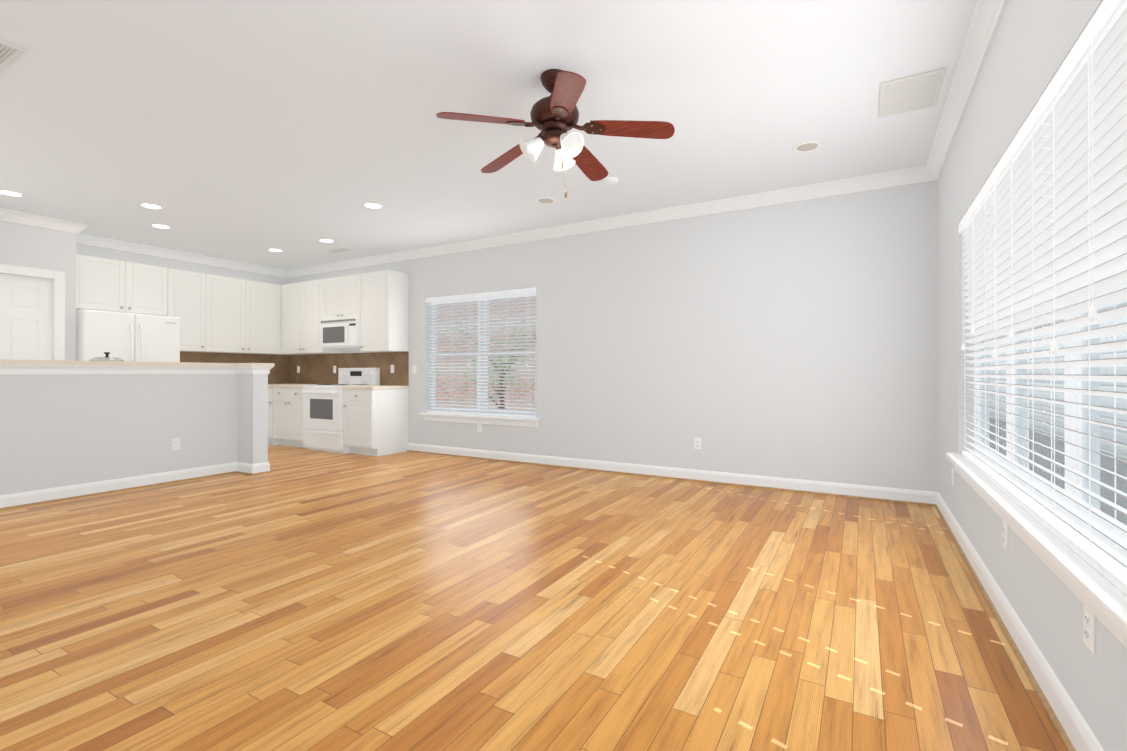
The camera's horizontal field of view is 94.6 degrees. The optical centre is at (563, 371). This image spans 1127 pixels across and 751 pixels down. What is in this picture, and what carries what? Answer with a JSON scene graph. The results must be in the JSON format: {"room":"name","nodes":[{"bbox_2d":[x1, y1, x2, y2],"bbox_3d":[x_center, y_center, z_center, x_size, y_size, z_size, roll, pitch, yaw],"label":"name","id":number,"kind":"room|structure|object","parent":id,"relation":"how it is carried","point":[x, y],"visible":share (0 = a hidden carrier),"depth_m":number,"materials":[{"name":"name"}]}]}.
{"room":"empty living room","nodes":[
{"label":"empty living room","id":0,"kind":"room"},
{"bbox_2d":[0,220,75,360],"bbox_3d":[-7.031,-0.285,3.776,0.700,2.740,5.110,0,0,30],"label":"wall","id":1,"kind":"structure","parent":0,"point":[24,245],"depth_m":5.62,"materials":[{"name":"white paint"}]},
{"bbox_2d":[0,273,52,359],"bbox_3d":[-5.754,0.036,5.331,0.114,2.084,0.772,0,0,30],"label":"pantry door","id":2,"kind":"structure","parent":1,"relation":"in","point":[26,307],"depth_m":5.49,"materials":[{"name":"white wood"}]},
{"bbox_2d":[0,264,64,359],"bbox_3d":[-5.783,-0.002,5.347,0.138,2.185,0.950,0,0,30],"label":"door frame","id":3,"kind":"structure","parent":1,"relation":"attached to","point":[58,330],"depth_m":5.67,"materials":[{"name":"white wood"}]},
{"bbox_2d":[0,208,91,235],"bbox_3d":[-6.610,-1.602,3.726,0.085,0.105,4.955,0,0,30],"label":"crown molding","id":4,"kind":"structure","parent":1,"relation":"attached to","point":[5,214],"depth_m":5.54,"materials":[{"name":"white wood"}]},
{"bbox_2d":[76,236,87,239],"bbox_3d":[-5.638,-1.595,5.975,0.450,0.105,0.085,0,0,30],"label":"crown molding","id":5,"kind":"structure","parent":1,"relation":"attached to","point":[77,237],"depth_m":6.25,"materials":[{"name":"white wood"}]},
{"bbox_2d":[76,254,131,312],"bbox_3d":[-5.628,-1.037,6.264,0.350,0.620,0.557,0,0,30],"label":"upper cabinet","id":6,"kind":"object","parent":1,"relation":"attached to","point":[102,284],"depth_m":6.19,"materials":[{"name":"white wood"}]},
{"bbox_2d":[76,236,283,276],"bbox_3d":[-5.217,-1.591,7.253,0.085,0.105,2.720,0,0,30],"label":"crown molding","id":7,"kind":"structure","parent":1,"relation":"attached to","point":[92,240],"depth_m":7.11,"materials":[{"name":"white wood"}]},
{"bbox_2d":[0,374,267,494],"bbox_3d":[-3.892,0.519,4.871,0.450,1.140,2.000,0,0,30],"label":"wall","id":8,"kind":"structure","parent":0,"point":[59,430],"depth_m":4.76,"materials":[{"name":"white paint"}]},
{"bbox_2d":[0,462,235,509],"bbox_3d":[-3.983,1.033,4.833,0.029,0.112,1.845,0,0,30],"label":"baseboard","id":9,"kind":"structure","parent":8,"relation":"attached to","point":[15,500],"depth_m":4.66,"materials":[{"name":"white wood"}]},
{"bbox_2d":[0,359,273,373],"bbox_3d":[-3.881,-0.032,4.892,0.540,0.118,2.045,0,0,30],"label":"trim","id":10,"kind":"structure","parent":8,"relation":"on","point":[7,366],"depth_m":4.75,"materials":[{"name":"white wood"}]},
{"bbox_2d":[172,438,179,449],"bbox_3d":[-3.824,0.720,5.131,0.008,0.114,0.070,0,0,30],"label":"outlet","id":11,"kind":"object","parent":8,"relation":"attached to","point":[176,444],"visible":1,"depth_m":5.13,"materials":[{"name":"white plastic"}]},
{"bbox_2d":[236,462,259,474],"bbox_3d":[-3.373,1.035,5.543,0.279,0.112,0.054,0,0,30],"label":"baseboard","id":12,"kind":"structure","parent":8,"relation":"attached to","point":[243,468],"depth_m":5.53,"materials":[{"name":"white wood"}]},
{"bbox_2d":[260,462,271,473],"bbox_3d":[-3.365,1.036,5.737,0.459,0.112,0.029,0,0,30],"label":"baseboard","id":13,"kind":"structure","parent":8,"relation":"attached to","point":[264,467],"depth_m":5.58,"materials":[{"name":"white wood"}]},
{"bbox_2d":[76,243,287,354],"bbox_3d":[-5.256,-0.273,7.418,0.150,2.740,2.974,0,0,30],"label":"wall","id":14,"kind":"structure","parent":0,"point":[107,253],"depth_m":7.13,"materials":[{"name":"white paint"}]},
{"bbox_2d":[132,263,167,315],"bbox_3d":[-5.420,-1.035,6.626,0.350,0.620,0.508,0,0,30],"label":"upper cabinet","id":15,"kind":"object","parent":14,"relation":"attached to","point":[149,283],"depth_m":6.58,"materials":[{"name":"white wood"}]},
{"bbox_2d":[168,268,211,352],"bbox_3d":[-5.182,-0.809,7.039,0.350,1.070,0.567,0,0,30],"label":"upper cabinet","id":16,"kind":"object","parent":14,"relation":"attached to","point":[189,293],"depth_m":7.01,"materials":[{"name":"white wood"}]},
{"bbox_2d":[180,352,287,383],"bbox_3d":[-4.977,-0.037,7.745,0.007,0.470,1.770,0,0,30],"label":"backsplash","id":17,"kind":"structure","parent":14,"relation":"attached to","point":[278,374],"depth_m":8.00,"materials":[{"name":"tile"}]},
{"bbox_2d":[212,275,275,353],"bbox_3d":[-4.816,-0.807,7.678,0.350,1.070,1.136,0,0,30],"label":"upper cabinet","id":18,"kind":"object","parent":14,"relation":"attached to","point":[217,314],"depth_m":7.58,"materials":[{"name":"white wood"}]},
{"bbox_2d":[0,0,976,269],"bbox_3d":[-2.687,-1.707,3.001,9.010,0.100,8.084,0,0,30],"label":"ceiling","id":19,"kind":"structure","parent":0,"point":[250,130],"depth_m":3.29,"materials":[{"name":"white paint"}]},
{"bbox_2d":[0,40,24,72],"bbox_3d":[-3.236,-1.652,2.627,0.750,0.011,0.550,0,0,30],"label":"ceiling vent","id":20,"kind":"object","parent":19,"relation":"in","point":[9,54],"visible":0.98,"depth_m":2.70,"materials":[{"name":"white metal"}]},
{"bbox_2d":[0,189,24,196],"bbox_3d":[-5.123,-1.648,4.812,0.200,0.006,0.200,0,0,30],"label":"recessed light","id":21,"kind":"object","parent":19,"relation":"in","point":[10,193],"visible":0.98,"depth_m":4.82,"materials":[{"name":"white"}]},
{"bbox_2d":[139,203,163,209],"bbox_3d":[-4.112,-1.647,5.189,0.200,0.006,0.200,0,0,30],"label":"recessed light","id":22,"kind":"object","parent":19,"relation":"in","point":[151,206],"visible":1,"depth_m":5.19,"materials":[{"name":"white"}]},
{"bbox_2d":[150,224,171,228],"bbox_3d":[-4.568,-1.645,5.900,0.200,0.006,0.200,0,0,30],"label":"recessed light","id":23,"kind":"object","parent":19,"relation":"in","point":[161,226],"visible":1,"depth_m":5.90,"materials":[{"name":"white"}]},
{"bbox_2d":[267,248,282,251],"bbox_3d":[-3.906,-1.641,7.054,0.200,0.006,0.200,0,0,30],"label":"recessed light","id":24,"kind":"object","parent":19,"relation":"in","point":[275,250],"visible":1,"depth_m":7.05,"materials":[{"name":"white"}]},
{"bbox_2d":[318,239,334,242],"bbox_3d":[-2.985,-1.642,6.548,0.200,0.006,0.200,0,0,30],"label":"recessed light","id":25,"kind":"object","parent":19,"relation":"in","point":[327,240],"visible":0.96,"depth_m":6.53,"materials":[{"name":"white"}]},
{"bbox_2d":[328,248,351,252],"bbox_3d":[-3.040,-1.638,7.064,0.350,0.011,0.120,0,0,30],"label":"ceiling vent","id":26,"kind":"object","parent":19,"relation":"in","point":[339,250],"visible":1,"depth_m":7.04,"materials":[{"name":"white metal"}]},
{"bbox_2d":[362,202,383,208],"bbox_3d":[-1.895,-1.647,5.173,0.200,0.006,0.200,0,0,30],"label":"recessed light","id":27,"kind":"object","parent":19,"relation":"in","point":[371,205],"visible":1,"depth_m":5.16,"materials":[{"name":"white"}]},
{"bbox_2d":[535,197,555,203],"bbox_3d":[-0.170,-1.646,5.024,0.204,0.008,0.204,0,0,30],"label":"recessed light","id":28,"kind":"object","parent":19,"relation":"in","point":[545,200],"visible":0.98,"depth_m":5.01,"materials":[{"name":"white"}]},
{"bbox_2d":[436,69,674,197],"bbox_3d":[-0.030,-1.321,2.970,1.264,0.670,1.221,0,0,30],"label":"fan","id":29,"kind":"object","parent":19,"relation":"hanging from","point":[554,115],"visible":1,"depth_m":2.85,"materials":[{"name":"brown wood"}]},
{"bbox_2d":[603,176,617,184],"bbox_3d":[0.407,-1.634,4.462,0.128,0.036,0.128,0,0,30],"label":"smoke detector","id":30,"kind":"object","parent":19,"relation":"attached to","point":[610,180],"visible":1,"depth_m":4.43,"materials":[{"name":"white plastic"}]},
{"bbox_2d":[792,140,822,152],"bbox_3d":[1.794,-1.650,3.827,0.204,0.008,0.204,0,0,30],"label":"recessed light","id":31,"kind":"object","parent":19,"relation":"in","point":[807,146],"visible":1,"depth_m":3.82,"materials":[{"name":"white metal"}]},
{"bbox_2d":[878,67,946,117],"bbox_3d":[2.067,-1.651,3.106,0.310,0.011,0.460,0,0,30],"label":"ceiling vent","id":32,"kind":"object","parent":19,"relation":"in","point":[911,93],"visible":1,"depth_m":3.08,"materials":[{"name":"white metal"}]},
{"bbox_2d":[0,445,1066,750],"bbox_3d":[-2.687,1.133,2.992,9.010,0.100,8.084,0,0,30],"label":"floor","id":33,"kind":"structure","parent":0,"point":[300,599],"depth_m":2.27,"materials":[{"name":"brown wood"}]},
{"bbox_2d":[76,309,179,361],"bbox_3d":[-5.346,0.199,6.320,0.746,1.790,0.942,0,0,30],"label":"refrigerator","id":34,"kind":"object","parent":33,"relation":"on","point":[135,337],"visible":0.33,"depth_m":6.09,"materials":[{"name":"white metal"}]},
{"bbox_2d":[268,388,271,395],"bbox_3d":[-4.644,0.668,7.658,0.665,0.860,0.439,0,0,30],"label":"base cabinet","id":35,"kind":"object","parent":33,"relation":"on","point":[269,389],"depth_m":7.65,"materials":[{"name":"white wood"}]},
{"bbox_2d":[89,352,123,360],"bbox_3d":[-4.425,0.001,5.040,0.320,0.375,0.256,0,0,30],"label":"cooking pot","id":36,"kind":"object","parent":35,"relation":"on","point":[106,358],"visible":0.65,"depth_m":4.97,"materials":[{"name":"silver metal"}]},
{"bbox_2d":[268,388,291,445],"bbox_3d":[-3.975,0.668,7.823,0.448,0.860,0.684,0,0,30],"label":"base cabinet","id":37,"kind":"object","parent":33,"relation":"on","point":[280,402],"depth_m":7.61,"materials":[{"name":"white wood"}]},
{"bbox_2d":[272,384,343,387],"bbox_3d":[-3.807,0.218,7.761,0.763,0.040,0.627,0,0,30],"label":"countertop","id":38,"kind":"structure","parent":37,"relation":"on","point":[273,385],"depth_m":7.59,"materials":[{"name":"beige stone"}]},
{"bbox_2d":[292,388,307,447],"bbox_3d":[-3.669,0.668,7.684,0.450,0.860,0.620,0,0,30],"label":"base cabinet","id":39,"kind":"object","parent":33,"relation":"on","point":[297,395],"depth_m":7.40,"materials":[{"name":"white wood"}]},
{"bbox_2d":[302,368,379,453],"bbox_3d":[-3.144,0.522,7.329,0.804,1.150,0.700,0,0,30],"label":"range","id":40,"kind":"object","parent":33,"relation":"on","point":[323,416],"visible":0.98,"depth_m":7.10,"materials":[{"name":"white metal"}]},
{"bbox_2d":[343,388,408,455],"bbox_3d":[-2.529,0.666,7.030,0.551,0.860,0.620,0,0,30],"label":"base cabinet","id":41,"kind":"object","parent":33,"relation":"on","point":[375,420],"depth_m":6.81,"materials":[{"name":"white wood"}]},
{"bbox_2d":[344,385,407,391],"bbox_3d":[-2.521,0.216,7.023,0.573,0.040,0.627,0,0,30],"label":"countertop","id":42,"kind":"structure","parent":41,"relation":"on","point":[373,387],"depth_m":6.81,"materials":[{"name":"beige stone"}]},
{"bbox_2d":[288,180,937,491],"bbox_3d":[-0.712,-0.276,6.436,9.010,2.740,0.150,0,0,30],"label":"wall","id":43,"kind":"structure","parent":0,"point":[796,340],"depth_m":5.00,"materials":[{"name":"white paint"}]},
{"bbox_2d":[276,279,342,353],"bbox_3d":[-3.856,-0.806,7.920,1.119,1.070,0.404,0,0,30],"label":"upper cabinet","id":44,"kind":"object","parent":43,"relation":"attached to","point":[300,305],"depth_m":7.82,"materials":[{"name":"white wood"}]},
{"bbox_2d":[324,274,359,319],"bbox_3d":[-3.056,-1.040,7.496,0.810,0.605,0.345,0,0,30],"label":"upper cabinet","id":45,"kind":"object","parent":43,"relation":"attached to","point":[341,294],"depth_m":7.33,"materials":[{"name":"white wood"}]},
{"bbox_2d":[320,318,360,348],"bbox_3d":[-3.077,-0.533,7.458,0.804,0.400,0.425,0,0,30],"label":"microwave","id":46,"kind":"object","parent":45,"relation":"attached to","point":[340,333],"visible":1,"depth_m":7.28,"materials":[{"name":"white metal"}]},
{"bbox_2d":[288,352,408,385],"bbox_3d":[-3.331,-0.036,7.849,2.757,0.470,0.007,0,0,30],"label":"backsplash","id":47,"kind":"structure","parent":43,"relation":"attached to","point":[316,368],"depth_m":7.85,"materials":[{"name":"tile"}]},
{"bbox_2d":[360,270,408,351],"bbox_3d":[-2.489,-0.809,7.169,0.618,1.070,0.345,0,0,30],"label":"upper cabinet","id":48,"kind":"object","parent":43,"relation":"attached to","point":[384,295],"depth_m":7.01,"materials":[{"name":"white wood"}]},
{"bbox_2d":[390,365,393,372],"bbox_3d":[-2.407,-0.033,7.308,0.070,0.114,0.008,0,0,30],"label":"electrical outlet","id":49,"kind":"object","parent":43,"relation":"attached to","point":[391,368],"visible":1,"depth_m":7.31,"materials":[{"name":"white plastic"}]},
{"bbox_2d":[412,365,416,372],"bbox_3d":[-2.036,-0.034,7.103,0.078,0.114,0.010,0,0,30],"label":"light switch","id":50,"kind":"object","parent":43,"relation":"attached to","point":[414,368],"visible":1,"depth_m":7.10,"materials":[{"name":"white plastic"}]},
{"bbox_2d":[477,424,481,431],"bbox_3d":[-1.059,0.709,6.541,0.070,0.114,0.008,0,0,30],"label":"electrical outlet","id":51,"kind":"object","parent":43,"relation":"attached to","point":[479,427],"visible":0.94,"depth_m":6.54,"materials":[{"name":"white plastic"}]},
{"bbox_2d":[420,412,538,426],"bbox_3d":[-1.084,0.606,6.578,1.870,0.106,0.140,0,0,30],"label":"window sill","id":52,"kind":"structure","parent":43,"relation":"attached to","point":[489,419],"depth_m":6.50,"materials":[{"name":"white wood"}]},
{"bbox_2d":[430,293,535,415],"bbox_3d":[-1.034,-0.220,6.668,1.778,1.548,0.065,0,0,30],"label":"window unit","id":53,"kind":"structure","parent":43,"relation":"in","point":[483,299],"depth_m":6.65,"materials":[{"name":"white plastic"}]},
{"bbox_2d":[426,293,479,414],"bbox_3d":[-1.463,-0.221,6.813,0.881,1.540,0.086,0,0,30],"label":"window blinds","id":54,"kind":"object","parent":53,"relation":"attached to","point":[435,309],"visible":0.9,"depth_m":6.81,"materials":[{"name":"white plastic"}]},
{"bbox_2d":[478,287,535,417],"bbox_3d":[-0.692,-0.222,6.370,0.881,1.540,0.086,0,0,30],"label":"window blinds","id":55,"kind":"object","parent":53,"relation":"attached to","point":[526,291],"visible":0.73,"depth_m":6.36,"materials":[{"name":"white plastic"}]},
{"bbox_2d":[284,166,933,277],"bbox_3d":[-0.770,-1.594,6.338,8.710,0.105,0.085,0,0,30],"label":"crown molding","id":56,"kind":"structure","parent":43,"relation":"attached to","point":[914,175],"depth_m":5.34,"materials":[{"name":"white wood"}]},
{"bbox_2d":[407,443,931,505],"bbox_3d":[0.428,1.035,5.675,5.920,0.112,0.029,0,0,30],"label":"baseboard","id":57,"kind":"structure","parent":43,"relation":"attached to","point":[909,496],"depth_m":5.13,"materials":[{"name":"white wood"}]},
{"bbox_2d":[694,438,700,449],"bbox_3d":[1.331,0.718,5.168,0.070,0.114,0.008,0,0,30],"label":"electrical outlet","id":58,"kind":"object","parent":43,"relation":"attached to","point":[697,443],"visible":1,"depth_m":5.17,"materials":[{"name":"white plastic"}]},
{"bbox_2d":[938,0,1126,750],"bbox_3d":[1.155,-0.294,0.790,0.150,2.740,8.084,0,0,30],"label":"wall","id":59,"kind":"structure","parent":0,"point":[1033,43],"depth_m":2.16,"materials":[{"name":"white paint"}]},
{"bbox_2d":[951,468,953,485],"bbox_3d":[2.628,0.713,3.514,0.008,0.114,0.070,0,0,30],"label":"electrical outlet","id":60,"kind":"object","parent":59,"relation":"attached to","point":[952,475],"visible":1,"depth_m":3.50,"materials":[{"name":"white plastic"}]},
{"bbox_2d":[924,0,1007,179],"bbox_3d":[1.049,-1.612,0.847,0.085,0.105,7.590,0,0,30],"label":"crown molding","id":61,"kind":"structure","parent":59,"relation":"attached to","point":[984,22],"depth_m":2.82,"materials":[{"name":"white wood"}]},
{"bbox_2d":[1003,520,1007,549],"bbox_3d":[1.888,0.699,2.225,0.008,0.114,0.070,0,0,30],"label":"electrical outlet","id":62,"kind":"object","parent":59,"relation":"attached to","point":[1005,535],"visible":0.9,"depth_m":2.21,"materials":[{"name":"white plastic"}]},
{"bbox_2d":[932,492,1103,750],"bbox_3d":[1.084,1.020,0.844,0.029,0.112,7.754,0,0,30],"label":"baseboard","id":63,"kind":"structure","parent":59,"relation":"attached to","point":[1068,721],"depth_m":1.88,"materials":[{"name":"white wood"}]},
{"bbox_2d":[946,453,1126,648],"bbox_3d":[1.891,0.577,2.196,0.145,0.106,2.670,0,0,30],"label":"window sill","id":64,"kind":"structure","parent":59,"relation":"attached to","point":[1097,589],"depth_m":1.53,"materials":[{"name":"white wood"}]},
{"bbox_2d":[976,270,1126,557],"bbox_3d":[1.981,-0.212,2.147,0.065,1.473,2.578,0,0,30],"label":"window","id":65,"kind":"structure","parent":59,"relation":"in","point":[1082,440],"depth_m":1.79,"materials":[{"name":"glass"}]},
{"bbox_2d":[959,182,1002,475],"bbox_3d":[2.332,-0.211,2.937,0.086,1.465,0.850,0,0,30],"label":"window blinds","id":66,"kind":"object","parent":65,"relation":"attached to","point":[976,224],"visible":0.81,"depth_m":2.86,"materials":[{"name":"white plastic"}]},
{"bbox_2d":[987,104,1060,518],"bbox_3d":[1.904,-0.213,2.191,0.086,1.465,0.850,0,0,30],"label":"window blinds","id":67,"kind":"object","parent":65,"relation":"attached to","point":[1018,177],"visible":0.88,"depth_m":2.10,"materials":[{"name":"white plastic"}]},
{"bbox_2d":[1037,0,1126,585],"bbox_3d":[1.476,-0.216,1.445,0.086,1.465,0.850,0,0,30],"label":"window blinds","id":68,"kind":"object","parent":65,"relation":"attached to","point":[1082,101],"visible":1,"depth_m":1.47,"materials":[{"name":"white plastic"}]},
{"bbox_2d":[1084,605,1095,653],"bbox_3d":[1.416,0.690,1.402,0.008,0.114,0.070,0,0,30],"label":"electrical outlet","id":69,"kind":"object","parent":59,"relation":"attached to","point":[1089,628],"visible":0.92,"depth_m":1.39,"materials":[{"name":"white plastic"}]},
{"label":"outside","id":70,"kind":"structure","parent":0,"visible":0},
{"bbox_2d":[990,415,1126,524],"bbox_3d":[6.778,1.334,15.670,36.000,0.180,58.000,0,0,30],"label":"ground","id":71,"kind":"structure","parent":70,"point":[1111,483],"depth_m":6.79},
{"bbox_2d":[436,296,535,409],"bbox_3d":[-2.516,-2.330,11.544,12.000,7.120,0.400,0,0,30],"label":"brick facade","id":72,"kind":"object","parent":71,"relation":"on","point":[488,360],"depth_m":10.93,"materials":[{"name":"brown brick"}]},
{"bbox_2d":[450,317,535,408],"bbox_3d":[-0.961,0.155,8.285,1.752,2.133,1.314,0,0,30],"label":"tree","id":73,"kind":"object","parent":71,"relation":"on","point":[500,363],"depth_m":8.21,"materials":[{"name":"green plant"}]},
{"bbox_2d":[989,160,1126,458],"bbox_3d":[13.656,-2.573,13.463,4.060,7.620,53.000,0,0,30],"label":"building","id":74,"kind":"structure","parent":71,"relation":"on","point":[1057,422],"depth_m":9.64,"materials":[{"name":"white"}]}
]}

